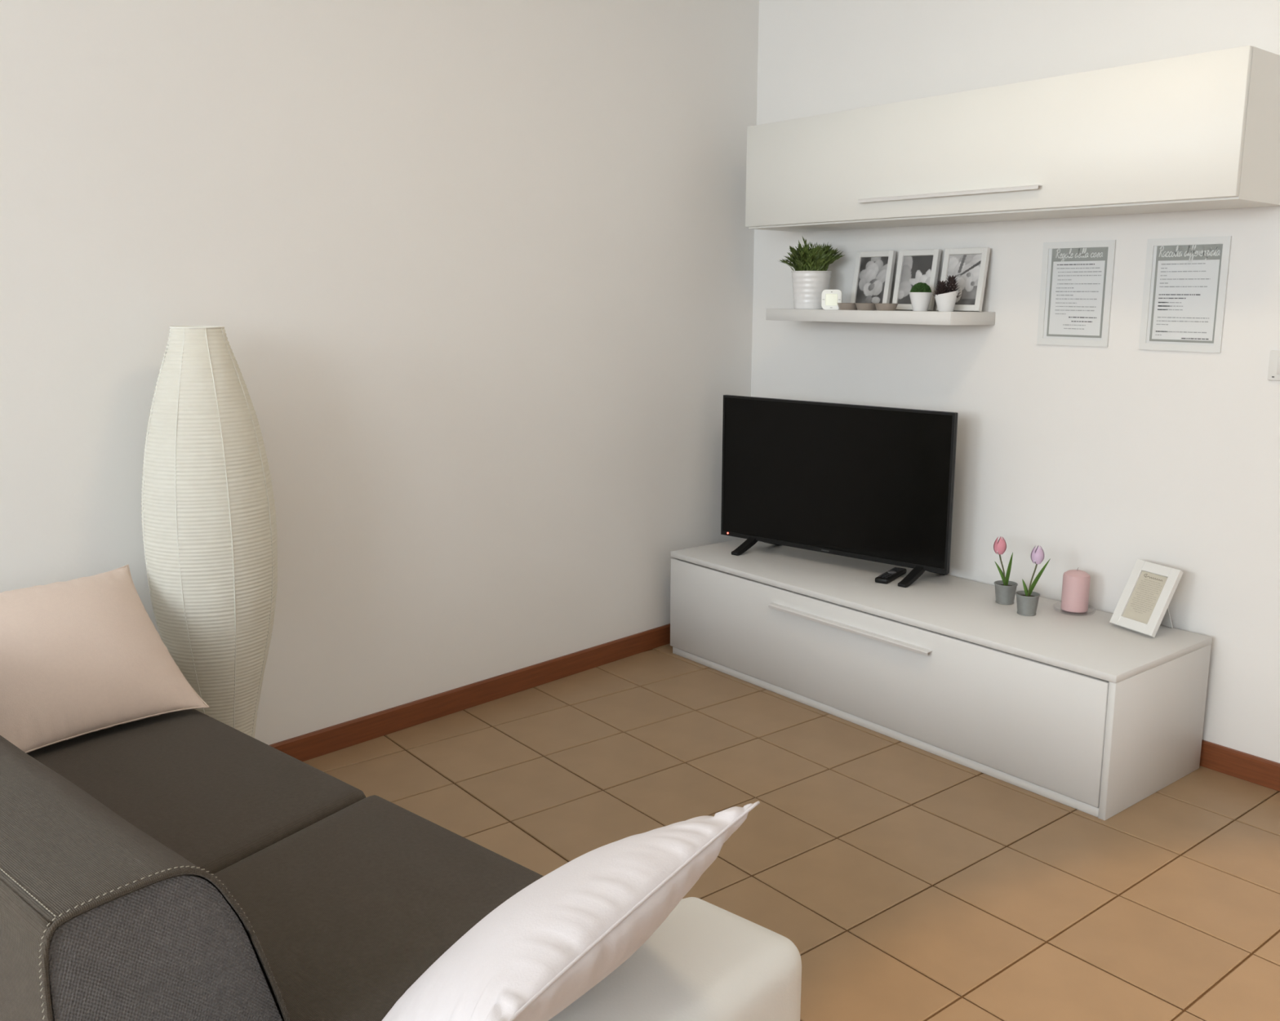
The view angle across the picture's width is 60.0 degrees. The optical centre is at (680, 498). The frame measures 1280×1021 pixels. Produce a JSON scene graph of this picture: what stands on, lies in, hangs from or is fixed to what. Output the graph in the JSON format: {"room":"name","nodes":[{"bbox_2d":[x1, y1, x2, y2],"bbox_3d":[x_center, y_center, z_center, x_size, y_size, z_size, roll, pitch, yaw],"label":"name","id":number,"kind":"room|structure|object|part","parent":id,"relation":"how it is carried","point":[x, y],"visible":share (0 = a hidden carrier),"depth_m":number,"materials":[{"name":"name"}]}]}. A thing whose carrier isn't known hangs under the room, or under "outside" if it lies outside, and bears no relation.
{"room":"living room","nodes":[
{"label":"living room","id":0,"kind":"room"},
{"bbox_2d":[0,0,759,745],"bbox_3d":[-2.004,-0.385,2.170,0.150,2.850,6.658,10,14,42],"label":"wall","id":1,"kind":"structure","parent":0,"point":[477,275],"depth_m":3.33,"materials":[{"name":"paint"}]},
{"bbox_2d":[269,623,670,761],"bbox_3d":[-1.975,0.894,2.322,0.017,0.076,6.600,10,14,42],"label":"baseboard","id":2,"kind":"structure","parent":1,"relation":"attached to","point":[313,744],"depth_m":3.67,"materials":[{"name":"brown wood"}]},
{"bbox_2d":[302,643,1279,1020],"bbox_3d":[-0.717,1.250,0.905,6.900,0.100,5.350,-8,13,-39],"label":"floor","id":3,"kind":"structure","parent":0,"point":[908,882],"depth_m":2.81,"materials":[{"name":"tile"}]},
{"bbox_2d":[141,325,277,737],"bbox_3d":[-1.180,0.208,2.806,0.314,1.272,0.315,-8,13,-39],"label":"floor lamp","id":4,"kind":"object","parent":3,"relation":"on","point":[209,526],"visible":0.83,"depth_m":2.67,"materials":[{"name":"paper"}]},
{"bbox_2d":[0,708,801,1020],"bbox_3d":[-0.843,0.660,1.842,1.992,0.729,0.802,9,13,39],"label":"sofa","id":5,"kind":"object","parent":3,"relation":"on","point":[183,865],"visible":0.87,"depth_m":1.49,"materials":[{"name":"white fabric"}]},
{"bbox_2d":[0,564,209,753],"bbox_3d":[-1.340,0.345,2.417,0.355,0.276,0.448,9,13,39],"label":"pillow","id":6,"kind":"object","parent":5,"relation":"on","point":[82,655],"visible":0.98,"depth_m":2.38,"materials":[{"name":"fabric"}]},
{"bbox_3d":[-1.080,0.548,1.679,1.361,0.451,0.277,9,13,39],"label":"backrest","id":7,"kind":"part","parent":5,"relation":"part of","materials":[{"name":"grey fabric"}]},
{"bbox_3d":[-0.555,0.630,1.249,0.015,0.435,0.263,9,13,39],"label":"panel","id":8,"kind":"part","parent":5,"relation":"part of","materials":[{"name":"grey fabric"}]},
{"bbox_2d":[26,708,365,874],"bbox_3d":[-1.032,0.617,2.159,0.873,0.145,0.522,9,13,39],"label":"seat cushion","id":9,"kind":"object","parent":5,"relation":"on","point":[219,797],"depth_m":2.12,"materials":[{"name":"grey fabric"}]},
{"bbox_2d":[213,795,543,1020],"bbox_3d":[-0.462,0.705,1.695,0.757,0.147,0.526,9,13,39],"label":"seat cushion","id":10,"kind":"object","parent":5,"relation":"on","point":[348,902],"depth_m":1.74,"materials":[{"name":"grey fabric"}]},
{"bbox_2d":[382,801,759,1020],"bbox_3d":[-0.163,0.538,1.339,0.339,0.310,0.484,8,13,36],"label":"pillow","id":11,"kind":"object","parent":5,"relation":"on","point":[544,948],"visible":1,"depth_m":1.22,"materials":[{"name":"fabric"}]},
{"bbox_3d":[-0.153,0.851,1.313,0.220,0.463,0.770,9,13,39],"label":"armrest","id":12,"kind":"part","parent":5,"relation":"part of","materials":[{"name":"white leather"}]},
{"bbox_2d":[670,538,1212,820],"bbox_3d":[0.739,0.501,3.737,0.560,0.402,1.809,-8,13,-39],"label":"tv stand","id":13,"kind":"object","parent":3,"relation":"on","point":[1092,715],"visible":0.92,"depth_m":3.31,"materials":[{"name":"white laminate"}]},
{"bbox_2d":[720,395,958,587],"bbox_3d":[0.551,-0.051,4.003,0.956,0.588,0.274,9,13,39],"label":"television","id":14,"kind":"object","parent":13,"relation":"on","point":[872,483],"visible":1,"depth_m":3.94,"materials":[{"name":"black plastic"}]},
{"bbox_3d":[0.527,0.415,3.556,0.024,0.012,0.672,-8,13,-39],"label":"handle","id":15,"kind":"part","parent":13,"relation":"part of","materials":[{"name":"silver metal"}]},
{"bbox_2d":[875,567,906,584],"bbox_3d":[0.731,0.267,3.846,0.047,0.021,0.190,7,12,31],"label":"remote control","id":16,"kind":"object","parent":13,"relation":"on","point":[894,573],"visible":1,"depth_m":3.81,"materials":[{"name":"black plastic"}]},
{"bbox_3d":[0.749,0.313,3.711,0.537,0.021,1.809,-8,13,-39],"label":"panel","id":17,"kind":"part","parent":13,"relation":"part of","materials":[{"name":"white laminate"}]},
{"bbox_2d":[993,537,1017,604],"bbox_3d":[1.037,0.228,3.525,0.076,0.216,0.073,-8,13,-39],"label":"tulip","id":18,"kind":"object","parent":13,"relation":"on","point":[1005,589],"visible":1,"depth_m":3.52,"materials":[{"name":"ceramic"}]},
{"bbox_3d":[1.026,0.231,3.527,0.031,0.111,0.005,1,10,0],"label":"stem","id":19,"kind":"part","parent":18,"relation":"part of","materials":[{"name":"green plant"}]},
{"bbox_2d":[1015,546,1050,616],"bbox_3d":[1.075,0.250,3.404,0.085,0.216,0.076,-8,13,-39],"label":"tulip","id":20,"kind":"object","parent":13,"relation":"on","point":[1027,602],"visible":1,"depth_m":3.39,"materials":[{"name":"ceramic"}]},
{"bbox_3d":[1.080,0.254,3.402,0.027,0.111,0.005,1,10,0],"label":"stem","id":21,"kind":"part","parent":20,"relation":"part of","materials":[{"name":"green plant"}]},
{"bbox_2d":[1109,559,1183,637],"bbox_3d":[1.381,0.291,3.256,0.148,0.192,0.152,-5,11,-27],"label":"picture frame","id":22,"kind":"object","parent":13,"relation":"on","point":[1142,606],"visible":1,"depth_m":3.24,"materials":[{"name":"white wood"}]},
{"bbox_3d":[1.422,0.311,3.282,0.054,0.146,0.058,-5,11,-27],"label":"easel leg","id":23,"kind":"part","parent":22,"relation":"part of","materials":[{"name":"white wood"}]},
{"bbox_3d":[1.322,0.637,3.073,0.533,0.381,0.020,-8,13,-39],"label":"panel","id":24,"kind":"part","parent":13,"relation":"part of","materials":[{"name":"white laminate"}]},
{"bbox_3d":[1.225,0.346,3.446,0.128,0.015,0.128,-8,13,-39],"label":"glass dish","id":25,"kind":"object","parent":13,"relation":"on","visible":0},
{"bbox_2d":[1060,568,1090,613],"bbox_3d":[1.226,0.280,3.434,0.080,0.134,0.080,-8,13,-39],"label":"pillar candle","id":26,"kind":"object","parent":25,"relation":"on","point":[1076,583],"visible":1,"depth_m":3.40,"materials":[{"name":"pink wax"}]},
{"bbox_2d":[791,271,831,309],"bbox_3d":[0.485,-0.772,4.114,0.149,0.138,0.149,-8,13,-39],"label":"pot","id":27,"kind":"object","parent":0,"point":[808,286],"depth_m":4.06,"materials":[{"name":"white ceramic"}]},
{"bbox_2d":[909,292,933,311],"bbox_3d":[0.809,-0.662,3.733,0.079,0.062,0.079,-8,13,-39],"label":"pot","id":28,"kind":"object","parent":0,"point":[920,301],"depth_m":3.71,"materials":[{"name":"white ceramic"}]},
{"bbox_2d":[934,289,959,311],"bbox_3d":[0.876,-0.651,3.653,0.079,0.071,0.079,-8,13,-39],"label":"pot","id":29,"kind":"object","parent":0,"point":[945,300],"depth_m":3.63,"materials":[{"name":"white ceramic"}]},
{"bbox_2d":[994,580,1017,604],"bbox_3d":[1.038,0.303,3.540,0.073,0.064,0.073,-8,13,-39],"label":"pot","id":30,"kind":"object","parent":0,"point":[1005,590],"depth_m":3.52,"materials":[{"name":"ceramic"}]},
{"bbox_2d":[751,0,1279,763],"bbox_3d":[1.881,-0.462,2.803,0.150,2.850,5.350,-8,13,-39],"label":"wall","id":31,"kind":"structure","parent":0,"point":[1103,460],"depth_m":3.49,"materials":[{"name":"paint"}]},
{"bbox_2d":[765,308,995,325],"bbox_3d":[0.682,-0.642,3.911,0.241,0.042,0.838,-8,13,-39],"label":"wall shelf","id":32,"kind":"object","parent":31,"relation":"attached to","point":[896,317],"visible":0.92,"depth_m":3.73,"materials":[{"name":"white laminate"}]},
{"bbox_2d":[778,236,844,309],"bbox_3d":[0.471,-0.835,4.101,0.226,0.268,0.247,-8,13,-39],"label":"potted grass","id":33,"kind":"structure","parent":32,"relation":"on","point":[808,285],"depth_m":4.06,"materials":[{"name":"white ceramic"}]},
{"bbox_2d":[821,289,842,310],"bbox_3d":[0.542,-0.711,3.967,0.071,0.071,0.038,3,10,12],"label":"desk clock","id":34,"kind":"object","parent":32,"relation":"on","point":[829,298],"visible":0.95,"depth_m":3.95,"materials":[{"name":"white plastic"}]},
{"bbox_2d":[836,302,857,310],"bbox_3d":[0.598,-0.681,3.938,0.081,0.024,0.081,-8,13,-39],"label":"bowl","id":35,"kind":"object","parent":32,"relation":"on","point":[842,306],"visible":0.88,"depth_m":3.91,"materials":[{"name":"grey ceramic"}]},
{"bbox_2d":[855,302,875,310],"bbox_3d":[0.651,-0.669,3.875,0.081,0.024,0.081,-8,13,-39],"label":"bowl","id":36,"kind":"object","parent":32,"relation":"on","point":[860,306],"visible":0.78,"depth_m":3.85,"materials":[{"name":"beige ceramic"}]},
{"bbox_2d":[850,250,896,310],"bbox_3d":[0.695,-0.786,4.004,0.048,0.208,0.171,-8,13,-39],"label":"picture frame","id":37,"kind":"object","parent":32,"relation":"on","point":[873,272],"visible":0.98,"depth_m":4.00,"materials":[{"name":"white wood"}]},
{"bbox_2d":[855,257,888,303],"bbox_3d":[0.693,-0.786,4.003,0.001,0.168,0.131,3,6,-41],"label":"photograph","id":38,"kind":"object","parent":37,"relation":"attached to","point":[873,270],"depth_m":4.00},
{"bbox_2d":[874,303,897,311],"bbox_3d":[0.707,-0.657,3.809,0.081,0.024,0.081,-8,13,-39],"label":"bowl","id":39,"kind":"object","parent":32,"relation":"on","point":[880,307],"visible":1,"depth_m":3.78,"materials":[{"name":"beige ceramic"}]},
{"bbox_2d":[892,248,941,311],"bbox_3d":[0.821,-0.758,3.856,0.048,0.208,0.171,-8,13,-39],"label":"picture frame","id":40,"kind":"object","parent":32,"relation":"on","point":[913,266],"visible":0.7,"depth_m":3.86,"materials":[{"name":"white wood"}]},
{"bbox_2d":[897,255,933,304],"bbox_3d":[0.819,-0.758,3.855,0.001,0.168,0.131,3,6,-41],"label":"photograph","id":41,"kind":"object","parent":40,"relation":"attached to","point":[915,269],"depth_m":3.87},
{"bbox_2d":[909,282,933,311],"bbox_3d":[0.809,-0.678,3.730,0.079,0.096,0.079,-8,13,-39],"label":"potted succulent","id":42,"kind":"object","parent":32,"relation":"on","point":[921,294],"visible":0.99,"depth_m":3.71,"materials":[{"name":"white ceramic"}]},
{"bbox_2d":[932,275,959,311],"bbox_3d":[0.880,-0.674,3.648,0.090,0.118,0.086,-8,13,-39],"label":"potted succulent","id":43,"kind":"object","parent":32,"relation":"on","point":[945,297],"visible":1,"depth_m":3.63,"materials":[{"name":"white ceramic"}]},
{"bbox_2d":[936,247,990,311],"bbox_3d":[0.947,-0.731,3.709,0.048,0.208,0.171,-8,13,-39],"label":"picture frame","id":44,"kind":"object","parent":32,"relation":"on","point":[970,265],"visible":0.84,"depth_m":3.69,"materials":[{"name":"white wood"}]},
{"bbox_2d":[946,253,982,305],"bbox_3d":[0.945,-0.731,3.707,0.001,0.168,0.131,3,6,-41],"label":"photograph","id":45,"kind":"object","parent":44,"relation":"attached to","point":[966,268],"depth_m":3.70},
{"bbox_2d":[745,45,1279,232],"bbox_3d":[0.919,-1.066,3.489,0.322,0.362,1.781,-8,13,-39],"label":"upper cabinet","id":46,"kind":"object","parent":31,"relation":"attached to","point":[1201,131],"visible":1,"depth_m":3.16,"materials":[{"name":"white paint"}]},
{"bbox_3d":[0.809,-0.933,3.408,0.024,0.012,0.670,-8,13,-39],"label":"handle","id":47,"kind":"part","parent":46,"relation":"part of","materials":[{"name":"silver metal"}]},
{"bbox_2d":[1036,240,1115,346],"bbox_3d":[1.226,-0.634,3.441,0.006,0.319,0.242,-8,13,-39],"label":"framed notice","id":48,"kind":"object","parent":31,"relation":"attached to","point":[1077,277],"visible":1,"depth_m":3.44,"materials":[{"name":"white paper"}]},
{"bbox_2d":[1138,235,1231,352],"bbox_3d":[1.446,-0.584,3.184,0.006,0.321,0.240,-8,13,-39],"label":"framed notice","id":49,"kind":"object","parent":31,"relation":"attached to","point":[1185,283],"visible":1,"depth_m":3.18,"materials":[{"name":"white paper"}]},
{"bbox_2d":[1199,739,1279,791],"bbox_3d":[1.860,0.824,2.915,0.013,0.076,4.880,-8,13,-39],"label":"baseboard","id":50,"kind":"structure","parent":31,"relation":"attached to","point":[1259,771],"depth_m":3.19,"materials":[{"name":"brown wood"}]},
{"bbox_2d":[1267,350,1279,381],"bbox_3d":[1.644,-0.354,2.979,0.012,0.081,0.118,-8,13,-39],"label":"wall socket","id":51,"kind":"object","parent":31,"relation":"attached to","point":[1273,374],"visible":1,"depth_m":3.01,"materials":[{"name":"white plastic"}]},
{"bbox_2d":[1015,591,1039,616],"bbox_3d":[1.069,0.326,3.415,0.073,0.064,0.073,-8,13,-39],"label":"pot","id":52,"kind":"object","parent":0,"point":[1027,602],"depth_m":3.39,"materials":[{"name":"ceramic"}]}
]}

